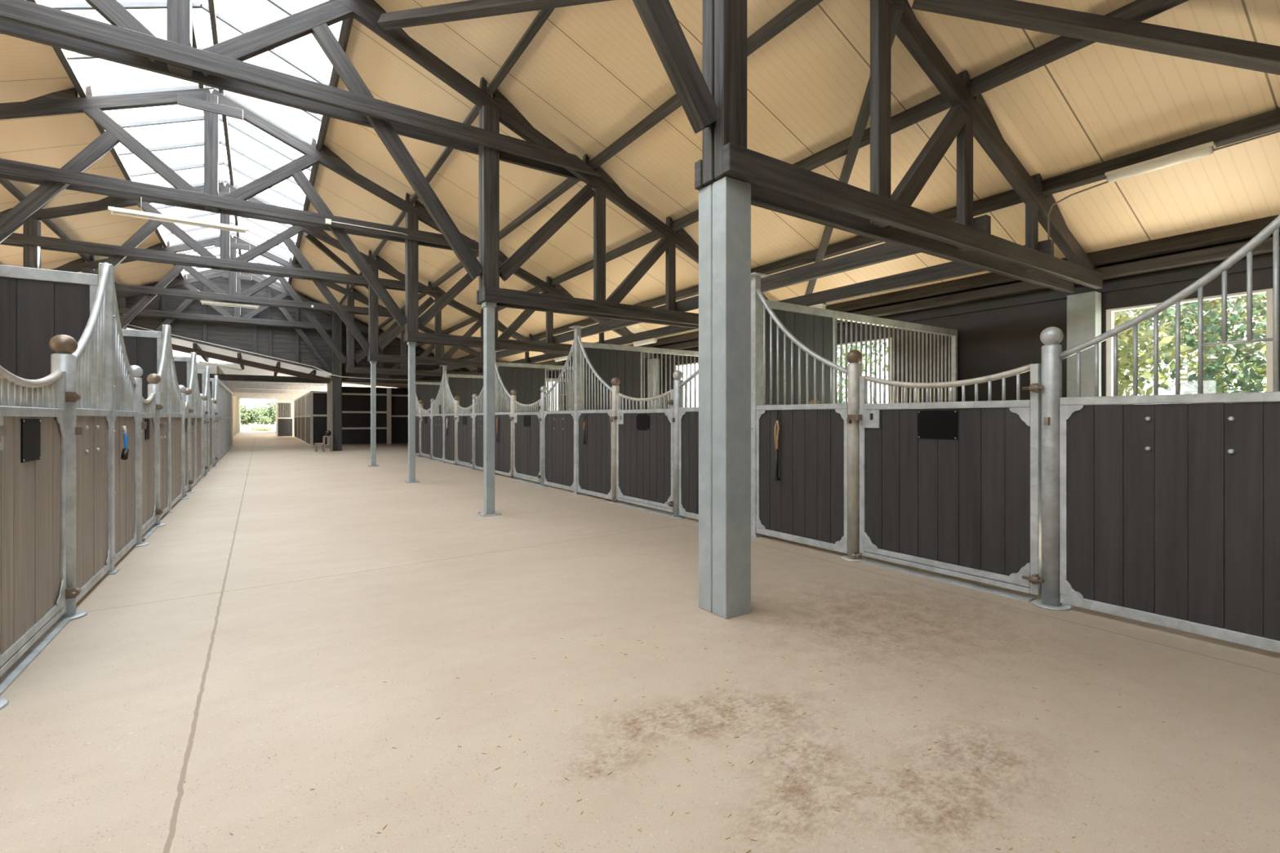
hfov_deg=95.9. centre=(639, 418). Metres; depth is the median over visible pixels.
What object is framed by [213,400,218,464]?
post
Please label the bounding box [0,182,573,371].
roof truss
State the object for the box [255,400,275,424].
tree
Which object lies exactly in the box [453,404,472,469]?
gate
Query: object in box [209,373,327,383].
cross beam
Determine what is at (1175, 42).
roof beam
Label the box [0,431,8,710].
post
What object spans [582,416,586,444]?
strap
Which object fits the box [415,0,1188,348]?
purlin
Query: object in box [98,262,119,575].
post
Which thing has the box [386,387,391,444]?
post
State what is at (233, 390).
cross beam
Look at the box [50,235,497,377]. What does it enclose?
roof truss
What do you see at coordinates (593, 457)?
barrier
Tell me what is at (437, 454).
barrier
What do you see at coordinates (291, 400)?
wall
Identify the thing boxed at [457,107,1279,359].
purlin
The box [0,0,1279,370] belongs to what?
ceiling
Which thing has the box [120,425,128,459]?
strap
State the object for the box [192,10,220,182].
board
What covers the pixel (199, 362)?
tube light
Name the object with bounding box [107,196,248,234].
fluorescent light
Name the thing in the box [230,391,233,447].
barrier
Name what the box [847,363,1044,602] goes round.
gate
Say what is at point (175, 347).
beam
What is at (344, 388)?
wall
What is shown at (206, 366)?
barrier
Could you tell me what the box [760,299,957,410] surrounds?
wall
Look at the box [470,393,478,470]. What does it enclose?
post
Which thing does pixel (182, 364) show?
wall
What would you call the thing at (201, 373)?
wall
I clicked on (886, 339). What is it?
window
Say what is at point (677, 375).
post
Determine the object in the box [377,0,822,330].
purlin
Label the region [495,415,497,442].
strap
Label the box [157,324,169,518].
barrier
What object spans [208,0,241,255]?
board
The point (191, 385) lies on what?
barrier
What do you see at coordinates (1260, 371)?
tree
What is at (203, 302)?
fluorescent light
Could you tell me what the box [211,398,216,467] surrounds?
post
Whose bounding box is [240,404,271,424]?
tree
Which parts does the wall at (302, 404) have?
rail, rail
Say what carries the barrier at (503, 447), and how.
attached to the post at (495, 352)
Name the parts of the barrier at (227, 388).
post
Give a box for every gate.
[0,365,81,696]
[142,392,163,542]
[185,400,193,497]
[204,405,208,477]
[214,408,217,466]
[417,407,431,459]
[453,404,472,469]
[509,399,540,484]
[610,389,673,516]
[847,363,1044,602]
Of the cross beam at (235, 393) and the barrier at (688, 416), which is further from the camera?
the cross beam at (235, 393)
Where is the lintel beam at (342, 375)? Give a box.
[342,375,441,382]
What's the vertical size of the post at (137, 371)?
1.708 m
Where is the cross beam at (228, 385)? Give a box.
[213,382,321,390]
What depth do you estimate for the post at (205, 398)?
12.28 m
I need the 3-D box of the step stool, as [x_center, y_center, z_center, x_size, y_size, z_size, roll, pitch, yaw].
[-11.598,0.915,21.161,0.560,0.570,0.340,0,0,-33]
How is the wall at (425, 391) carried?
on the floor
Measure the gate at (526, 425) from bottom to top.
1.566 m
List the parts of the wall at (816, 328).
rail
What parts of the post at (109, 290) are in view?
plate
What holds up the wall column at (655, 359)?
on the floor
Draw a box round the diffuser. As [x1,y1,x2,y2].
[814,305,826,308]
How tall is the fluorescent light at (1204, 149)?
0.095 m
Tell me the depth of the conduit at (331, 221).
10.36 m
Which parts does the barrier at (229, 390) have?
post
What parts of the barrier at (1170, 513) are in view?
rail, rail, rail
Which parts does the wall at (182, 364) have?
rail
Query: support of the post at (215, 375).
on the floor
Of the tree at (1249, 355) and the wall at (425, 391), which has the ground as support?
the tree at (1249, 355)
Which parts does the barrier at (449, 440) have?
rail, rail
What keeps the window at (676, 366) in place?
in the wall at (997, 335)
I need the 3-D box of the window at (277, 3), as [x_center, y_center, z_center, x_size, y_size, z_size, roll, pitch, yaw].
[-6.280,-5.177,9.784,1.593,0.708,26.750,0,0,-33]
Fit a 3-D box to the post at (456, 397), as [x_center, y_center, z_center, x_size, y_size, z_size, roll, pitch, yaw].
[-4.718,0.304,14.871,0.210,1.792,0.210,0,0,-33]
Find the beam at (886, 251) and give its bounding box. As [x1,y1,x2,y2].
[416,214,991,378]
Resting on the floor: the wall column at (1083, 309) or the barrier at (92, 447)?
the wall column at (1083, 309)
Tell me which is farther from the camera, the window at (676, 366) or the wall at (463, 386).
the wall at (463, 386)
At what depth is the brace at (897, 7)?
5.73 m
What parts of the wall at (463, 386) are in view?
rail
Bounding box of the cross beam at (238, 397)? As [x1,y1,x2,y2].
[213,395,299,399]
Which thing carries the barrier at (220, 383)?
on the floor
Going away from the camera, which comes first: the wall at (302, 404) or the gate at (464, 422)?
the gate at (464, 422)
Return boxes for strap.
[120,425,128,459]
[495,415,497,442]
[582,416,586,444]
[773,409,779,480]
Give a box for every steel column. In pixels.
[368,360,378,466]
[403,341,420,483]
[476,301,502,516]
[698,176,751,618]
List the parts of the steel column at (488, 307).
plate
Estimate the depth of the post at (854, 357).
4.89 m
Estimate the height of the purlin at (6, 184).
0.171 m
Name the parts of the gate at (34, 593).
latch plate, name plate, rail, rail, rail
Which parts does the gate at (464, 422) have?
rail, rail, rail, name plate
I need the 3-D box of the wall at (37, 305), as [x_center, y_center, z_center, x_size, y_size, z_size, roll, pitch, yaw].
[-5.802,0.028,3.421,3.850,2.283,0.070,0,0,-33]
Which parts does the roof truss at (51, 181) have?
king post, post, post, short post, short post, short post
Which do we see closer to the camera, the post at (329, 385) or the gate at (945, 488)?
the gate at (945, 488)
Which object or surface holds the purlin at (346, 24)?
on the roof truss at (713, 101)
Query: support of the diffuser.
attached to the fluorescent light at (820, 305)
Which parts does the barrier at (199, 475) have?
rail, rail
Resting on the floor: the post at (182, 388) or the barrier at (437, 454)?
the post at (182, 388)
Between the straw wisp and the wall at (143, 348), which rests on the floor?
the wall at (143, 348)
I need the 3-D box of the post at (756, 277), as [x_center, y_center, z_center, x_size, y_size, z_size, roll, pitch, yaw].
[1.179,-0.136,5.931,0.200,2.672,0.200,0,0,-33]
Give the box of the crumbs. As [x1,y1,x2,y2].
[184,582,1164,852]
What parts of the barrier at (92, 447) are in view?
rail, rail, rail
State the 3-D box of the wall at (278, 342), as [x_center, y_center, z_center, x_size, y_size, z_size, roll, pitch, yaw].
[-14.248,-2.153,20.374,17.550,6.706,0.165,0,0,-33]
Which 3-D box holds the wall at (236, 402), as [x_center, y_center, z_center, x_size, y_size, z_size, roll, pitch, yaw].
[-27.965,-0.550,39.654,0.053,3.500,35.000,0,0,-33]
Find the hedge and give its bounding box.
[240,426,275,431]
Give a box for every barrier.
[71,262,111,603]
[114,283,137,564]
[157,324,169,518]
[171,343,182,506]
[188,351,195,487]
[196,370,202,481]
[204,365,208,471]
[209,386,213,468]
[213,375,217,462]
[217,378,222,460]
[221,382,226,457]
[225,386,228,453]
[227,388,231,449]
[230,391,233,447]
[415,391,419,455]
[431,377,442,461]
[444,370,455,463]
[474,386,483,470]
[494,357,511,476]
[543,340,573,491]
[577,335,611,499]
[679,368,698,519]
[755,288,847,554]
[1059,214,1279,653]
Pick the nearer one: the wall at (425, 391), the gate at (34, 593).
the gate at (34, 593)
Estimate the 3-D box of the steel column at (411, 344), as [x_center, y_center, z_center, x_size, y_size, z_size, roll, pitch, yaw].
[-4.314,-0.128,10.912,0.240,2.655,0.260,0,0,-33]
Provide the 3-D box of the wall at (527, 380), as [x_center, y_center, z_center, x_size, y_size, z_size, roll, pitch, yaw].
[-1.556,-0.033,13.629,3.810,2.405,0.070,0,0,-33]
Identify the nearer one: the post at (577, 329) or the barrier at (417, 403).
the post at (577, 329)
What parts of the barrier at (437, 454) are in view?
rail, rail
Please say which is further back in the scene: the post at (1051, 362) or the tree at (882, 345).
the tree at (882, 345)
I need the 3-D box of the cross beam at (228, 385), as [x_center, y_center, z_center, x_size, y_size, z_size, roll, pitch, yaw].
[-21.605,-1.770,31.391,7.500,0.240,0.200,0,0,-33]
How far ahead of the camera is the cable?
5.48 m
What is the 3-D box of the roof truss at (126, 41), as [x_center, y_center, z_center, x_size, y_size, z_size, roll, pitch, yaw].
[-4.444,-3.363,5.574,17.340,3.816,0.330,0,0,-33]
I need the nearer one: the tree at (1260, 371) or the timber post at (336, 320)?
the tree at (1260, 371)
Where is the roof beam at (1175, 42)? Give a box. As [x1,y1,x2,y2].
[911,0,1279,75]
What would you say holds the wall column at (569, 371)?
on the floor
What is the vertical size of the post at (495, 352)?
2.672 m
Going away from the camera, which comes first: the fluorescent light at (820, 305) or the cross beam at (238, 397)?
the fluorescent light at (820, 305)
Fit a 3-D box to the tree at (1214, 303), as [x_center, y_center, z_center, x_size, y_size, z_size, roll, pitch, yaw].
[16.822,-3.159,17.365,8.438,10.555,6.714,0,0,30]
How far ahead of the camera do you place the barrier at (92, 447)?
4.06 m
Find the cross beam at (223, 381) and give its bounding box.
[213,380,327,386]
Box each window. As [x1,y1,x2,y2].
[39,0,233,272]
[200,0,328,266]
[675,362,697,370]
[837,337,891,403]
[1106,288,1273,402]
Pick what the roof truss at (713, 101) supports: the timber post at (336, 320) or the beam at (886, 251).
the beam at (886, 251)
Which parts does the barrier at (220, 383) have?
rail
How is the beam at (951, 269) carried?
on the roof truss at (713, 101)
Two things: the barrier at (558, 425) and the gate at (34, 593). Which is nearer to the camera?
the gate at (34, 593)
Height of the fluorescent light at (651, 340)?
0.095 m
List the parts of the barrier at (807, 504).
rail, rail, rail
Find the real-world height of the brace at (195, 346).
0.170 m
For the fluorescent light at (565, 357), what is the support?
attached to the beam at (951, 269)
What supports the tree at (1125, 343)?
on the ground
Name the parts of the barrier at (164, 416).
rail, rail, rail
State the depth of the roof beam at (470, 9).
5.86 m
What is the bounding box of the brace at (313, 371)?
[309,369,315,374]
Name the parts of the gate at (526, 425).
latch plate, name plate, rail, rail, rail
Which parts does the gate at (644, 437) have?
latch plate, name plate, rail, rail, rail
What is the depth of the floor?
2.49 m
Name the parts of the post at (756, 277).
plate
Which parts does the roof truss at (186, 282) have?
post, king post, short post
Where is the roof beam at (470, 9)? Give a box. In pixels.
[377,0,612,30]
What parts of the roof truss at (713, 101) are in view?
post, post, short post, short post, short post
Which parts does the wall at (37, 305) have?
rail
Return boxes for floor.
[0,431,1279,852]
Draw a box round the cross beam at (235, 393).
[213,391,304,396]
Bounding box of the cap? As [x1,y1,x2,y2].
[324,430,331,435]
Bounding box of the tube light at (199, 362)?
[199,361,242,370]
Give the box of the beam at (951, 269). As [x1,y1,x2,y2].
[466,239,1053,373]
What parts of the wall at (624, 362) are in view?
rail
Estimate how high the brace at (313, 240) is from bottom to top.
1.470 m
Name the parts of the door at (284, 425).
rail, rail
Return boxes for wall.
[0,264,98,417]
[121,328,162,413]
[125,268,470,383]
[173,355,190,387]
[196,369,204,395]
[209,377,213,399]
[217,366,239,436]
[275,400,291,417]
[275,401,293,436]
[277,399,295,417]
[293,391,310,444]
[310,391,408,445]
[342,386,408,395]
[415,382,440,416]
[446,373,567,416]
[496,362,573,412]
[546,232,1279,410]
[546,382,557,411]
[582,342,698,413]
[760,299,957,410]
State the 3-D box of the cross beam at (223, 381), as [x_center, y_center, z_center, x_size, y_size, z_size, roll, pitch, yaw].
[-18.851,-1.770,27.218,7.500,0.240,0.200,0,0,-33]
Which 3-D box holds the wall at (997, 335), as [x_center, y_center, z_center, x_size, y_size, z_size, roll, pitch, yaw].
[-0.328,-0.325,15.357,0.135,3.050,36.000,0,0,-33]
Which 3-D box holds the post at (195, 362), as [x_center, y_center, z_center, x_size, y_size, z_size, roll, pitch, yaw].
[-8.071,0.000,10.429,0.140,2.400,0.160,0,0,-33]
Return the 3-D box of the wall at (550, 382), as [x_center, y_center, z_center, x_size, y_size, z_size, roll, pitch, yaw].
[-22.939,-1.250,39.316,19.200,4.900,41.100,0,0,-33]
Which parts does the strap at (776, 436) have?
handle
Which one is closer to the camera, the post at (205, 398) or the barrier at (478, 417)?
the post at (205, 398)
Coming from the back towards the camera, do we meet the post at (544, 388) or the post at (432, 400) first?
the post at (432, 400)
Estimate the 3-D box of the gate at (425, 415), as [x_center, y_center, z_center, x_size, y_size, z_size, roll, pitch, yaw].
[-6.519,0.417,17.569,0.137,1.566,1.463,0,0,-33]
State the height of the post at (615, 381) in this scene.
1.792 m
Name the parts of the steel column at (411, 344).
plate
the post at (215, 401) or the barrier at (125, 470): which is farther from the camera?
the post at (215, 401)
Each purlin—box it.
[0,178,115,283]
[26,0,184,279]
[288,16,353,284]
[338,8,554,305]
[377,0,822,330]
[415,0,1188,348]
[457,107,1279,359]
[539,214,1279,364]
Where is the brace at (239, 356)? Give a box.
[237,352,244,369]
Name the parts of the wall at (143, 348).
rail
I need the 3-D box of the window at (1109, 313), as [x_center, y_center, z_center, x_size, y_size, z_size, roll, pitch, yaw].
[5.777,-0.530,6.135,0.080,1.460,1.320,0,0,-33]
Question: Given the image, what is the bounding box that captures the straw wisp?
[807,399,821,404]
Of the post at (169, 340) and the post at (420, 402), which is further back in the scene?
the post at (420, 402)
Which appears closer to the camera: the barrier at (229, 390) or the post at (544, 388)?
the post at (544, 388)
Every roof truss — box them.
[0,0,768,328]
[0,84,656,359]
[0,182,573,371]
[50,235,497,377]
[115,270,466,382]
[632,0,1102,293]
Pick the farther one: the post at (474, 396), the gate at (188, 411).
the post at (474, 396)
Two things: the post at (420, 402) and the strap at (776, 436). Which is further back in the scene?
the post at (420, 402)
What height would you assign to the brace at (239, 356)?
0.170 m
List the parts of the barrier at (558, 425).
rail, rail, rail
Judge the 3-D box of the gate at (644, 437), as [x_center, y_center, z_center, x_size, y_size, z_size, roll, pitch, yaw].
[0.032,0.417,7.637,0.137,1.566,1.463,0,0,-33]
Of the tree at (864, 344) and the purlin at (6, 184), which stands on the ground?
the tree at (864, 344)
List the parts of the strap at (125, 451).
handle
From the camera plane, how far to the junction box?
9.99 m
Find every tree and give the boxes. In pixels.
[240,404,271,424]
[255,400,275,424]
[837,341,888,404]
[837,343,878,391]
[847,340,1126,395]
[1114,306,1193,404]
[1117,293,1266,395]
[1119,293,1266,403]
[1253,345,1266,374]
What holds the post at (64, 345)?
on the floor
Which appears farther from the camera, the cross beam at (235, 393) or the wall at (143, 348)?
the cross beam at (235, 393)
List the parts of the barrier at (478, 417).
rail, rail, rail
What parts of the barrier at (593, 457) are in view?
rail, rail, rail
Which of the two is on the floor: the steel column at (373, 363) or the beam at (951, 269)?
the steel column at (373, 363)
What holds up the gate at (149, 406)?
attached to the post at (137, 371)
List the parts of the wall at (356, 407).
rail, rail, rail, rail, rail, rail, rail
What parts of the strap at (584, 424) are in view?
handle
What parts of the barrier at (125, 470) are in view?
rail, rail, rail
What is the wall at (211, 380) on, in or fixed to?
on the floor
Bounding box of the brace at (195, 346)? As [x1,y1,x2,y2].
[192,342,208,362]
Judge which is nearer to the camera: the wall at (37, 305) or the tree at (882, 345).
the wall at (37, 305)
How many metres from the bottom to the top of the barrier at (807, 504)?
2.493 m
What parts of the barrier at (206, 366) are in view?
rail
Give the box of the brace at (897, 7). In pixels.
[804,0,906,294]
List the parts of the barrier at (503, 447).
rail, rail, rail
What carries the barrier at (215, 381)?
attached to the post at (215, 375)
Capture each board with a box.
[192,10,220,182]
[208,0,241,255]
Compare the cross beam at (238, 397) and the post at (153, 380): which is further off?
the cross beam at (238, 397)
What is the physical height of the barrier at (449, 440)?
2.493 m
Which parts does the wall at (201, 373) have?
rail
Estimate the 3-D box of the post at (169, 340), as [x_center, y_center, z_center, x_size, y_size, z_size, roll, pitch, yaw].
[-6.072,0.000,7.399,0.140,2.400,0.160,0,0,-33]
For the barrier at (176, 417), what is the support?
attached to the post at (169, 340)
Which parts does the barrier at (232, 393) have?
post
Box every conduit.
[127,324,440,382]
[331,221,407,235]
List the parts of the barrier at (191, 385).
rail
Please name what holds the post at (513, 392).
on the floor
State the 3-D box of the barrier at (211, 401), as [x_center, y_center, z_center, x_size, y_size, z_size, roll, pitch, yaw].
[-10.238,-0.020,13.733,0.054,2.370,1.306,0,0,-33]
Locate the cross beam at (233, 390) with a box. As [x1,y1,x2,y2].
[213,387,313,394]
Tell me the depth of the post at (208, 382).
13.14 m
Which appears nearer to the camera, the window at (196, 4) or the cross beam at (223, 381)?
the window at (196, 4)
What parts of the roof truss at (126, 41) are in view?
king post, post, post, short post, short post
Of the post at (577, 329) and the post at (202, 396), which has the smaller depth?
the post at (577, 329)
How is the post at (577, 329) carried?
on the floor
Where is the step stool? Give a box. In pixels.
[314,435,333,452]
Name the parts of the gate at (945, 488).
latch plate, name plate, rail, rail, rail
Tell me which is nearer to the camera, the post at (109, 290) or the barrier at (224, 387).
the post at (109, 290)
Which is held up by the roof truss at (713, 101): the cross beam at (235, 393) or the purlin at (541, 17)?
the purlin at (541, 17)
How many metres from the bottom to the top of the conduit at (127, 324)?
1.640 m
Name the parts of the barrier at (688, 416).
rail, rail, rail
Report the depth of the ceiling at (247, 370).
23.30 m
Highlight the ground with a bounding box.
[240,422,275,431]
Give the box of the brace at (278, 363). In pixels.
[273,361,280,376]
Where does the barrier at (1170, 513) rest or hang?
attached to the post
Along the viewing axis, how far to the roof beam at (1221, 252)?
6.56 m
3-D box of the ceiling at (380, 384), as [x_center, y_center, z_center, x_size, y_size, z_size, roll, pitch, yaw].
[-10.976,-1.603,26.267,5.800,0.330,6.060,0,0,-33]
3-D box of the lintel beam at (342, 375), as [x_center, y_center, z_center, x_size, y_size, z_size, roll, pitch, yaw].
[-9.159,-1.560,23.584,5.520,0.200,0.260,0,0,-33]
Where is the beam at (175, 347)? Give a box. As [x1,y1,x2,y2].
[172,343,330,383]
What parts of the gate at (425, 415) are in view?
rail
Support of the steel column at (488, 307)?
on the floor
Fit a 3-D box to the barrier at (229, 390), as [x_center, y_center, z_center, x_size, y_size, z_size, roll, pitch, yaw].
[-15.992,0.040,22.455,0.080,2.320,2.200,0,0,-33]
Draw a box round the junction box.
[325,218,331,224]
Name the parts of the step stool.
leg, leg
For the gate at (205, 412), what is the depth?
12.19 m
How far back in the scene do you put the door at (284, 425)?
38.31 m
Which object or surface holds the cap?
on the step stool
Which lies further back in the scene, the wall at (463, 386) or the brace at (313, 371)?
the brace at (313, 371)
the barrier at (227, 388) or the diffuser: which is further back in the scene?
the barrier at (227, 388)
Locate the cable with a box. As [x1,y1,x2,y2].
[1047,129,1279,239]
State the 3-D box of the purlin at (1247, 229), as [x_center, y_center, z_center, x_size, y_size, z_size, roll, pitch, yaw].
[1.258,-1.836,12.659,0.125,0.171,29.750,0,0,-33]
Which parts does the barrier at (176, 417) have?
rail, rail, rail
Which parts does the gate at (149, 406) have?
name plate, rail, rail, rail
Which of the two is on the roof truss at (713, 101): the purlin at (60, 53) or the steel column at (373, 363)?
the purlin at (60, 53)
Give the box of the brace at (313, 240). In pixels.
[303,232,404,315]
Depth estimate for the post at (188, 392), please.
9.44 m
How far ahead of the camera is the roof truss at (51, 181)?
9.45 m
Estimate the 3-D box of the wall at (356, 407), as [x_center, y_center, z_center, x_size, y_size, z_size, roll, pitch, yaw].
[-12.048,-0.022,27.392,6.250,2.445,0.090,0,0,-33]
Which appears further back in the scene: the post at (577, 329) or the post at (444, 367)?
the post at (444, 367)
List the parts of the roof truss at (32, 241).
post, post, king post, post, post, short post, short post, short post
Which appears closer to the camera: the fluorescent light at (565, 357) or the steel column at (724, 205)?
the steel column at (724, 205)
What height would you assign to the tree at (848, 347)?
9.222 m
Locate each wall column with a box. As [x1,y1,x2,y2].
[568,371,573,410]
[647,358,659,408]
[1066,291,1101,397]
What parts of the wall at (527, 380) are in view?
rail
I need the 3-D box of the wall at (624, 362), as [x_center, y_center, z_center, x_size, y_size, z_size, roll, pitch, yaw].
[0.627,-0.033,10.318,3.810,2.405,0.070,0,0,-33]
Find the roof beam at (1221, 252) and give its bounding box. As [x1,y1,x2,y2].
[546,235,1279,371]
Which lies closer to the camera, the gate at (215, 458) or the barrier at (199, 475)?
the barrier at (199, 475)
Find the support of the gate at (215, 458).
attached to the post at (212, 399)
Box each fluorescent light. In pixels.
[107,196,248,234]
[200,300,259,309]
[554,355,568,361]
[632,337,657,346]
[809,303,826,308]
[1104,141,1216,182]
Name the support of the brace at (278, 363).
on the beam at (175, 347)
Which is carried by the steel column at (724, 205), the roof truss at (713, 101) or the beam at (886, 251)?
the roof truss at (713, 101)
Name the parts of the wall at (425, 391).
rail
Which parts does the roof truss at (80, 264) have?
post, king post, post, short post, short post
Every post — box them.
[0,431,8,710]
[48,334,87,621]
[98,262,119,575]
[130,364,148,547]
[146,373,165,526]
[162,324,173,513]
[178,385,189,499]
[184,387,195,492]
[190,351,198,485]
[200,393,207,479]
[203,395,209,475]
[204,365,210,471]
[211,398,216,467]
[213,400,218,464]
[214,375,218,462]
[327,381,332,445]
[332,311,342,451]
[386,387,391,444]
[417,400,424,457]
[429,398,435,459]
[440,364,448,462]
[453,395,461,466]
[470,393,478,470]
[494,351,499,474]
[507,389,518,479]
[537,386,548,486]
[568,325,586,494]
[608,377,622,503]
[669,369,686,519]
[751,271,768,537]
[841,349,867,562]
[1031,326,1071,611]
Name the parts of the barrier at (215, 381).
rail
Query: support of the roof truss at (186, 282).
attached to the ceiling at (591, 73)
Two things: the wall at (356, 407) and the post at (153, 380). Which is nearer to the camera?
the post at (153, 380)
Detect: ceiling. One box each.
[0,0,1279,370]
[126,327,389,391]
[328,375,408,388]

